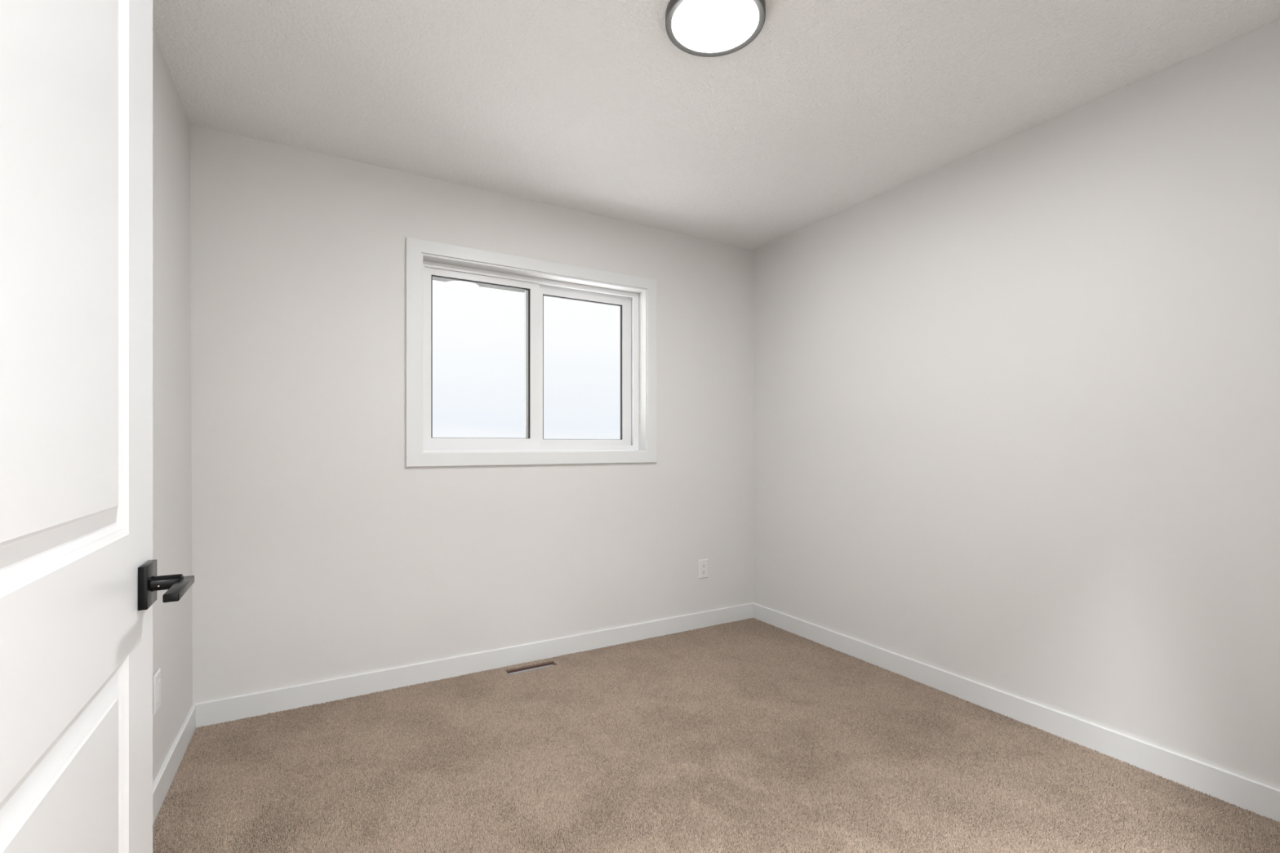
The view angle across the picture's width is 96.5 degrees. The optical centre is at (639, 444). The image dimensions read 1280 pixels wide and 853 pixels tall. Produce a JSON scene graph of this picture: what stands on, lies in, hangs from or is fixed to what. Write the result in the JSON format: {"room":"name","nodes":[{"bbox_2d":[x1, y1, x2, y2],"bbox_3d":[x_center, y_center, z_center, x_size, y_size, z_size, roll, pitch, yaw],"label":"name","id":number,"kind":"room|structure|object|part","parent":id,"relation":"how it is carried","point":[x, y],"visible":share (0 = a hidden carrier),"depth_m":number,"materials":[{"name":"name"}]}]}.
{"room":"empty bedroom","nodes":[
{"label":"empty bedroom","id":0,"kind":"room"},
{"bbox_2d":[152,28,192,783],"bbox_3d":[-1.189,-0.027,1.048,0.193,2.540,2.816,0,0,-30],"label":"wall","id":1,"kind":"structure","parent":0,"point":[172,631],"depth_m":1.98,"materials":[{"name":"white paint"}]},
{"bbox_2d":[153,667,160,715],"bbox_3d":[-1.522,0.777,1.803,0.010,0.121,0.078,0,0,-30],"label":"wall plate","id":2,"kind":"object","parent":1,"relation":"attached to","point":[157,677],"visible":1,"depth_m":1.79,"materials":[{"name":"white plastic"}]},
{"bbox_2d":[152,703,195,825],"bbox_3d":[-1.125,1.101,1.097,0.012,0.107,2.796,0,0,-29],"label":"baseboard","id":3,"kind":"structure","parent":1,"relation":"attached to","point":[164,779],"depth_m":1.95,"materials":[{"name":"white wood"}]},
{"bbox_2d":[190,124,753,703],"bbox_3d":[-0.612,-0.027,3.108,3.258,2.540,0.170,0,0,-30],"label":"wall","id":4,"kind":"structure","parent":0,"point":[317,554],"depth_m":2.68,"materials":[{"name":"white paint"}]},
{"bbox_2d":[195,602,753,728],"bbox_3d":[-0.526,1.101,3.053,2.965,0.107,0.012,0,0,-30],"label":"baseboard","id":5,"kind":"structure","parent":4,"relation":"attached to","point":[213,712],"depth_m":2.79,"materials":[{"name":"white"}]},
{"bbox_2d":[405,236,657,466],"bbox_3d":[-0.549,-0.442,3.135,1.396,1.089,0.185,0,0,-30],"label":"window","id":6,"kind":"structure","parent":4,"relation":"in","point":[427,262],"depth_m":3.11,"materials":[{"name":"white plastic"}]},
{"bbox_3d":[-0.865,-0.443,3.046,0.582,0.906,0.010,0,0,-30],"label":"screen frame","id":7,"kind":"part","parent":6,"relation":"part of","materials":[{"name":"grey plastic"}]},
{"bbox_3d":[-0.826,-0.443,3.005,0.613,0.909,0.030,0,0,-30],"label":"sash","id":8,"kind":"part","parent":6,"relation":"part of","materials":[{"name":"white plastic"}]},
{"bbox_3d":[-0.344,-0.443,3.320,0.652,0.909,0.030,0,0,-30],"label":"sash","id":9,"kind":"part","parent":6,"relation":"part of","materials":[{"name":"white plastic"}]},
{"bbox_2d":[698,559,707,578],"bbox_3d":[0.400,0.778,3.593,0.072,0.118,0.007,0,0,-30],"label":"wall outlet","id":10,"kind":"object","parent":4,"relation":"attached to","point":[703,563],"visible":1,"depth_m":3.59,"materials":[{"name":"white plastic"}]},
{"bbox_2d":[701,563,706,574],"bbox_3d":[0.400,0.778,3.593,0.033,0.066,0.005,0,0,-30],"label":"receptacle","id":11,"kind":"object","parent":10,"relation":"attached to","point":[703,565],"depth_m":3.59,"materials":[{"name":"grey plastic"}]},
{"bbox_2d":[155,626,1271,852],"bbox_3d":[0.050,1.152,1.018,4.108,0.008,4.211,0,0,-30],"label":"floor","id":12,"kind":"structure","parent":0,"point":[553,661],"depth_m":1.82,"materials":[{"name":"brown carpet"}]},
{"bbox_2d":[506,662,555,675],"bbox_3d":[-0.558,1.236,2.941,0.328,0.160,0.143,0,0,-30],"label":"floor vent","id":13,"kind":"object","parent":12,"relation":"in","point":[544,665],"visible":0.14,"depth_m":2.98,"materials":[{"name":"brown metal"}]},
{"bbox_2d":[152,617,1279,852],"bbox_3d":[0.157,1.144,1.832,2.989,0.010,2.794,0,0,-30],"label":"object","id":14,"kind":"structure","parent":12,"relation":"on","point":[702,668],"depth_m":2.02,"materials":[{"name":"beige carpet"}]},
{"bbox_2d":[152,0,1279,249],"bbox_3d":[0.024,-1.357,1.014,4.258,0.120,4.431,0,0,-30],"label":"ceiling","id":15,"kind":"structure","parent":0,"point":[833,107],"depth_m":2.08,"materials":[{"name":"white paint"}]},
{"bbox_2d":[665,0,765,57],"bbox_3d":[0.225,-1.282,1.719,0.298,0.030,0.298,0,0,-30],"label":"ceiling light","id":16,"kind":"object","parent":15,"relation":"in","point":[699,28],"visible":1,"depth_m":1.73,"materials":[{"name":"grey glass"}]},
{"bbox_2d":[753,19,1279,789],"bbox_3d":[1.502,-0.027,2.608,0.100,2.540,2.816,0,0,-30],"label":"wall","id":17,"kind":"structure","parent":0,"point":[1016,399],"depth_m":2.25,"materials":[{"name":"white paint"}]},
{"bbox_2d":[752,602,1279,822],"bbox_3d":[1.449,1.101,2.589,0.012,0.107,2.796,0,0,-30],"label":"baseboard","id":18,"kind":"structure","parent":17,"relation":"attached to","point":[1258,797],"depth_m":2.23,"materials":[{"name":"white wood"}]},
{"bbox_3d":[0.472,-0.077,0.340,4.158,2.440,0.115,0,0,-30],"label":"wall","id":19,"kind":"structure","parent":0,"visible":0},
{"bbox_2d":[0,0,194,852],"bbox_3d":[-0.451,0.113,0.381,0.136,2.032,0.873,0,0,-30],"label":"door","id":20,"kind":"structure","parent":19,"relation":"in","point":[79,581],"depth_m":0.52,"materials":[{"name":"white painted wood"},{"name":"matte black metal"}]},
{"bbox_3d":[-0.625,0.177,0.725,0.009,0.053,0.053,0,0,-30],"label":"handle","id":21,"kind":"part","parent":20,"relation":"part of","materials":[{"name":"black metal"}]},
{"bbox_3d":[-0.608,0.177,0.735,0.030,0.020,0.020,0,0,-30],"label":"stem","id":22,"kind":"part","parent":20,"relation":"part of","materials":[{"name":"black metal"}]},
{"bbox_3d":[-0.570,0.177,0.708,0.015,0.010,0.106,0,0,-30],"label":"lever","id":23,"kind":"part","parent":20,"relation":"part of","materials":[{"name":"black metal"}]}
]}

